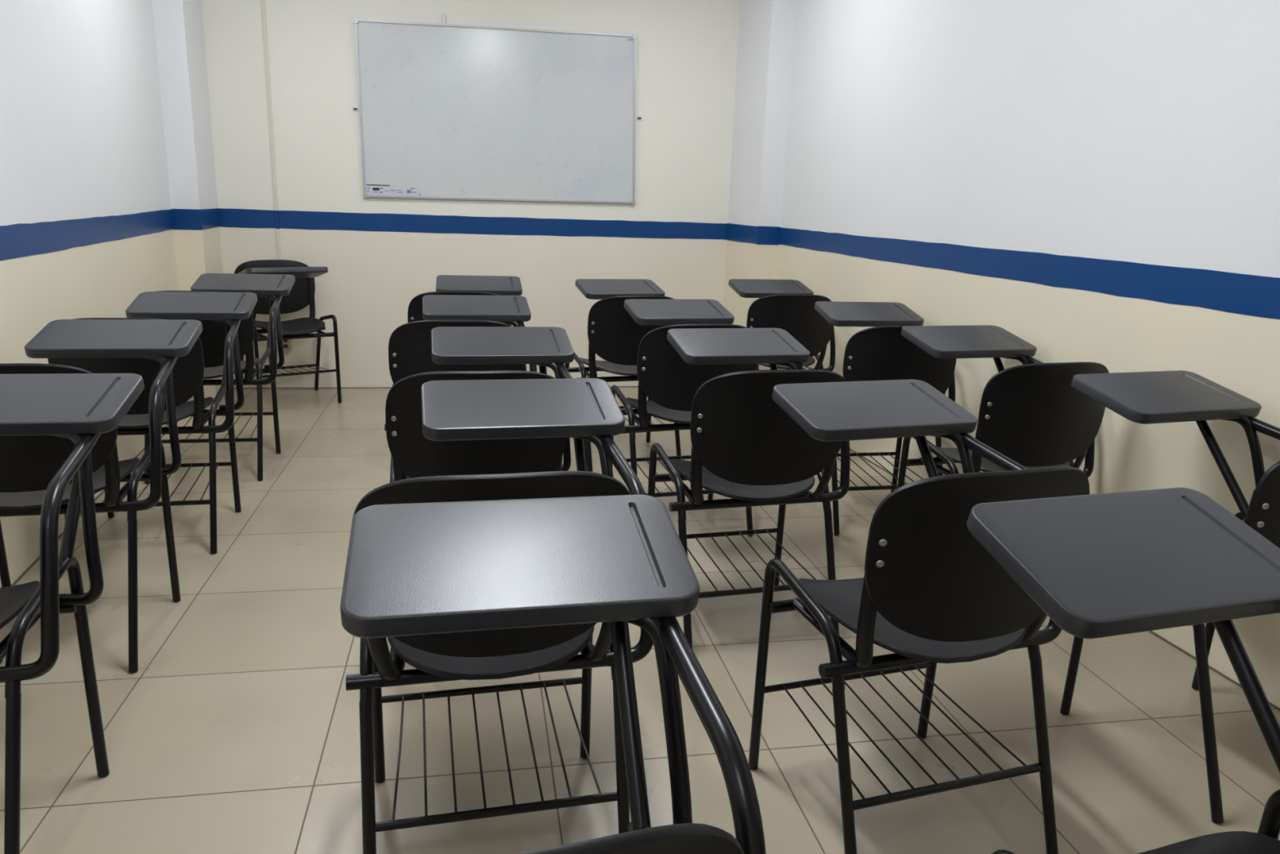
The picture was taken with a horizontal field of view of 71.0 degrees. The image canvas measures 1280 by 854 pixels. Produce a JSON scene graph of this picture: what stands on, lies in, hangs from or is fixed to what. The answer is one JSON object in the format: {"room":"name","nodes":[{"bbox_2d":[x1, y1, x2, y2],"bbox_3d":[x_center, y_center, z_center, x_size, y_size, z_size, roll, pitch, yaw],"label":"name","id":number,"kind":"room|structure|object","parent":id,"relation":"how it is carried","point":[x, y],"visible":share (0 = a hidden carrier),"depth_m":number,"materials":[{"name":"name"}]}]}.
{"room":"classroom","nodes":[
{"label":"classroom","id":0,"kind":"room"},
{"bbox_2d":[0,0,189,587],"bbox_3d":[-1.778,-0.637,1.748,0.102,2.737,7.710,-2,15,-15],"label":"wall","id":1,"kind":"structure","parent":0,"point":[82,135],"depth_m":3.52,"materials":[{"name":"white paint"}]},
{"bbox_2d":[0,209,173,260],"bbox_3d":[-1.682,-0.267,1.628,0.005,0.115,7.246,-2,15,-15],"label":"trim","id":2,"kind":"structure","parent":1,"relation":"attached to","point":[17,240],"depth_m":3.46,"materials":[{"name":"blue paint"}]},
{"bbox_2d":[11,423,168,585],"bbox_3d":[-1.717,0.743,1.882,0.014,0.008,7.250,-2,15,-15],"label":"baseboard","id":3,"kind":"structure","parent":1,"relation":"attached to","point":[18,579],"depth_m":3.00,"materials":[{"name":"tile"}]},
{"bbox_2d":[171,208,201,230],"bbox_3d":[-2.541,-1.163,5.027,0.149,0.114,0.005,-1,14,-10],"label":"trim","id":4,"kind":"structure","parent":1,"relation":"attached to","point":[183,219],"depth_m":5.03,"materials":[{"name":"blue paint"}]},
{"bbox_2d":[151,0,224,400],"bbox_3d":[-2.588,-1.522,5.129,0.197,2.737,0.391,-1,14,-10],"label":"wall pillar","id":5,"kind":"structure","parent":0,"point":[178,24],"depth_m":4.97,"materials":[{"name":"white paint"}]},
{"bbox_2d":[200,208,219,230],"bbox_3d":[-2.502,-1.211,5.217,0.005,0.113,0.374,-1,14,-10],"label":"trim","id":6,"kind":"structure","parent":5,"relation":"attached to","point":[210,219],"depth_m":5.20,"materials":[{"name":"blue paint"}]},
{"bbox_2d":[201,0,740,387],"bbox_3d":[-0.944,-1.600,5.655,3.868,2.737,0.102,-1,14,-10],"label":"wall","id":7,"kind":"structure","parent":0,"point":[686,50],"depth_m":5.61,"materials":[{"name":"beige paint"}]},
{"bbox_2d":[260,0,285,335],"bbox_3d":[-2.191,-1.733,5.330,0.020,2.393,0.013,-1,14,-10],"label":"cable raceway","id":8,"kind":"object","parent":7,"relation":"attached to","point":[263,2],"visible":0.79,"depth_m":5.32,"materials":[{"name":"beige paint"}]},
{"bbox_2d":[282,338,291,350],"bbox_3d":[-2.225,-0.527,5.631,0.061,0.088,0.023,-1,14,-10],"label":"wall outlet","id":9,"kind":"object","parent":7,"relation":"attached to","point":[286,343],"visible":0.5,"depth_m":5.62,"materials":[{"name":"beige plastic"}]},
{"bbox_2d":[234,386,638,388],"bbox_3d":[-1.013,-0.262,5.938,3.162,0.008,0.014,-1,14,-10],"label":"baseboard","id":10,"kind":"structure","parent":7,"relation":"attached to","point":[610,386],"depth_m":5.77,"materials":[{"name":"tile"}]},
{"bbox_2d":[441,10,447,23],"bbox_3d":[-1.165,-2.436,5.333,0.034,0.073,0.019,-1,14,-10],"label":"hanger","id":11,"kind":"object","parent":7,"relation":"attached to","point":[444,14],"visible":1,"depth_m":5.33,"materials":[{"name":"white plastic"}]},
{"bbox_2d":[218,208,727,239],"bbox_3d":[-0.979,-1.277,5.680,3.162,0.114,0.005,-1,14,-10],"label":"trim","id":12,"kind":"structure","parent":7,"relation":"attached to","point":[233,218],"depth_m":5.66,"materials":[{"name":"blue paint"}]},
{"bbox_2d":[353,17,636,204],"bbox_3d":[-0.854,-1.916,5.523,1.703,1.031,0.024,-1,14,-10],"label":"whiteboard","id":13,"kind":"object","parent":7,"relation":"attached to","point":[446,111],"visible":1,"depth_m":5.51,"materials":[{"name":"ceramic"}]},
{"bbox_2d":[0,386,1279,853],"bbox_3d":[-0.149,0.709,2.405,4.462,0.085,8.024,-1,14,-10],"label":"floor","id":14,"kind":"structure","parent":0,"point":[236,728],"depth_m":2.21,"materials":[{"name":"beige tile"}]},
{"bbox_2d":[0,373,144,853],"bbox_3d":[-1.320,0.373,1.710,0.566,0.830,0.713,-1,15,-12],"label":"chair","id":15,"kind":"object","parent":14,"relation":"on","point":[79,408],"visible":1,"depth_m":1.77,"materials":[{"name":"black paint"}]},
{"bbox_2d":[0,319,202,671],"bbox_3d":[-1.581,0.158,2.523,0.566,0.830,0.713,-1,15,-13],"label":"chair","id":16,"kind":"object","parent":14,"relation":"on","point":[28,464],"visible":0.82,"depth_m":2.38,"materials":[{"name":"black paint"}]},
{"bbox_2d":[48,291,257,552],"bbox_3d":[-1.738,-0.043,3.292,0.566,0.830,0.713,-1,15,-13],"label":"chair","id":17,"kind":"object","parent":14,"relation":"on","point":[229,308],"visible":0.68,"depth_m":3.13,"materials":[{"name":"black paint"}]},
{"bbox_2d":[144,273,295,483],"bbox_3d":[-1.901,-0.250,4.086,0.566,0.830,0.713,-1,15,-12],"label":"chair","id":18,"kind":"object","parent":14,"relation":"on","point":[212,336],"visible":0.58,"depth_m":3.92,"materials":[{"name":"black paint"}]},
{"bbox_2d":[234,259,342,402],"bbox_3d":[-2.034,-0.532,5.181,0.566,0.830,0.713,-9,18,-36],"label":"chair","id":19,"kind":"object","parent":14,"relation":"on","point":[301,295],"visible":0.47,"depth_m":5.32,"materials":[{"name":"black paint"}]},
{"bbox_2d":[384,294,537,431],"bbox_3d":[-0.695,-0.061,3.507,0.566,0.830,0.713,-1,15,-13],"label":"chair","id":20,"kind":"object","parent":14,"relation":"on","point":[410,348],"visible":0.18,"depth_m":3.17,"materials":[{"name":"black paint"}]},
{"bbox_2d":[407,275,524,326],"bbox_3d":[-0.854,-0.297,4.413,0.566,0.830,0.713,-1,15,-11],"label":"chair","id":21,"kind":"object","parent":14,"relation":"on","point":[464,285],"visible":0.08,"depth_m":4.48,"materials":[{"name":"black paint"}]},
{"bbox_2d":[385,326,587,482],"bbox_3d":[-0.458,0.168,2.635,0.566,0.830,0.713,-1,15,-13],"label":"chair","id":22,"kind":"object","parent":14,"relation":"on","point":[413,455],"visible":0.38,"depth_m":2.30,"materials":[{"name":"black paint"}]},
{"bbox_2d":[346,377,653,853],"bbox_3d":[-0.286,0.380,1.824,0.566,0.830,0.713,-2,15,-14],"label":"chair","id":23,"kind":"object","parent":14,"relation":"on","point":[580,409],"visible":0.45,"depth_m":1.63,"materials":[{"name":"black paint"}]},
{"bbox_2d":[340,494,765,853],"bbox_3d":[-0.185,0.590,1.008,0.566,0.830,0.713,-1,15,-12],"label":"chair","id":24,"kind":"object","parent":14,"relation":"on","point":[453,566],"visible":1,"depth_m":1.08,"materials":[{"name":"black plastic"}]},
{"bbox_2d":[564,279,680,471],"bbox_3d":[-0.101,-0.288,4.479,0.566,0.830,0.713,-3,15,-20],"label":"chair","id":25,"kind":"object","parent":14,"relation":"on","point":[614,335],"visible":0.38,"depth_m":4.13,"materials":[{"name":"black paint"}]},
{"bbox_2d":[610,298,759,535],"bbox_3d":[0.149,-0.059,3.613,0.566,0.830,0.713,-2,15,-17],"label":"chair","id":26,"kind":"object","parent":14,"relation":"on","point":[671,384],"visible":0.44,"depth_m":3.32,"materials":[{"name":"black paint"}]},
{"bbox_2d":[648,328,850,649],"bbox_3d":[0.300,0.157,2.779,0.566,0.830,0.713,-2,15,-16],"label":"chair","id":27,"kind":"object","parent":14,"relation":"on","point":[746,449],"visible":0.89,"depth_m":2.49,"materials":[{"name":"black paint"}]},
{"bbox_2d":[728,279,835,371],"bbox_3d":[0.695,-0.337,4.780,0.566,0.830,0.713,-2,15,-14],"label":"chair","id":28,"kind":"object","parent":14,"relation":"on","point":[788,305],"visible":0.4,"depth_m":4.44,"materials":[{"name":"black paint"}]},
{"bbox_2d":[814,301,956,534],"bbox_3d":[0.958,-0.070,3.762,0.566,0.830,0.713,-1,15,-11],"label":"chair","id":29,"kind":"object","parent":14,"relation":"on","point":[880,352],"visible":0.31,"depth_m":3.44,"materials":[{"name":"black paint"}]},
{"bbox_2d":[748,379,1089,853],"bbox_3d":[0.535,0.380,1.933,0.566,0.830,0.713,-3,15,-18],"label":"chair","id":30,"kind":"object","parent":14,"relation":"on","point":[929,593],"visible":0.8,"depth_m":1.66,"materials":[{"name":"black paint"}]},
{"bbox_2d":[897,324,1109,488],"bbox_3d":[1.159,0.118,3.050,0.566,0.830,0.713,-3,15,-17],"label":"chair","id":31,"kind":"object","parent":14,"relation":"on","point":[1031,413],"visible":0.77,"depth_m":2.70,"materials":[{"name":"black paint"}]},
{"bbox_2d":[966,487,1279,853],"bbox_3d":[0.680,0.595,1.088,0.566,0.839,0.712,-3,15,-17],"label":"chair","id":32,"kind":"object","parent":14,"relation":"on","point":[1102,565],"visible":1,"depth_m":1.20,"materials":[{"name":"black paint"}]},
{"bbox_2d":[1059,370,1279,822],"bbox_3d":[1.366,0.341,2.198,0.566,0.830,0.713,-3,15,-19],"label":"chair","id":33,"kind":"object","parent":14,"relation":"on","point":[1164,396],"visible":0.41,"depth_m":2.26,"materials":[{"name":"black paint"}]},
{"bbox_2d":[723,0,795,369],"bbox_3d":[0.743,-1.558,5.716,0.245,2.737,0.434,-1,14,-10],"label":"wall pillar","id":34,"kind":"structure","parent":0,"point":[766,27],"depth_m":5.55,"materials":[{"name":"white paint"}]},
{"bbox_2d":[726,222,758,244],"bbox_3d":[0.656,-1.246,5.772,0.005,0.113,0.425,-4,15,-21],"label":"trim","id":35,"kind":"structure","parent":34,"relation":"attached to","point":[736,233],"depth_m":5.76,"materials":[{"name":"blue paint"}]},
{"bbox_2d":[769,0,1279,707],"bbox_3d":[1.685,-0.681,2.387,0.102,2.737,7.694,-1,15,-13],"label":"wall","id":36,"kind":"structure","parent":0,"point":[1142,131],"depth_m":3.07,"materials":[{"name":"white paint"}]},
{"bbox_2d":[757,226,779,244],"bbox_3d":[0.802,-1.194,5.595,0.138,0.113,0.005,-1,14,-10],"label":"trim","id":37,"kind":"structure","parent":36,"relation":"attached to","point":[767,235],"depth_m":5.59,"materials":[{"name":"blue paint"}]},
{"bbox_2d":[778,227,1279,319],"bbox_3d":[1.681,-0.306,2.220,0.005,0.113,7.187,-1,15,-13],"label":"trim","id":38,"kind":"structure","parent":36,"relation":"attached to","point":[1255,295],"depth_m":3.04,"materials":[{"name":"blue paint"}]},
{"bbox_2d":[849,448,1279,711],"bbox_3d":[1.648,0.708,2.476,0.014,0.008,7.191,-1,15,-13],"label":"baseboard","id":39,"kind":"structure","parent":36,"relation":"attached to","point":[905,482],"depth_m":2.64,"materials":[{"name":"tile"}]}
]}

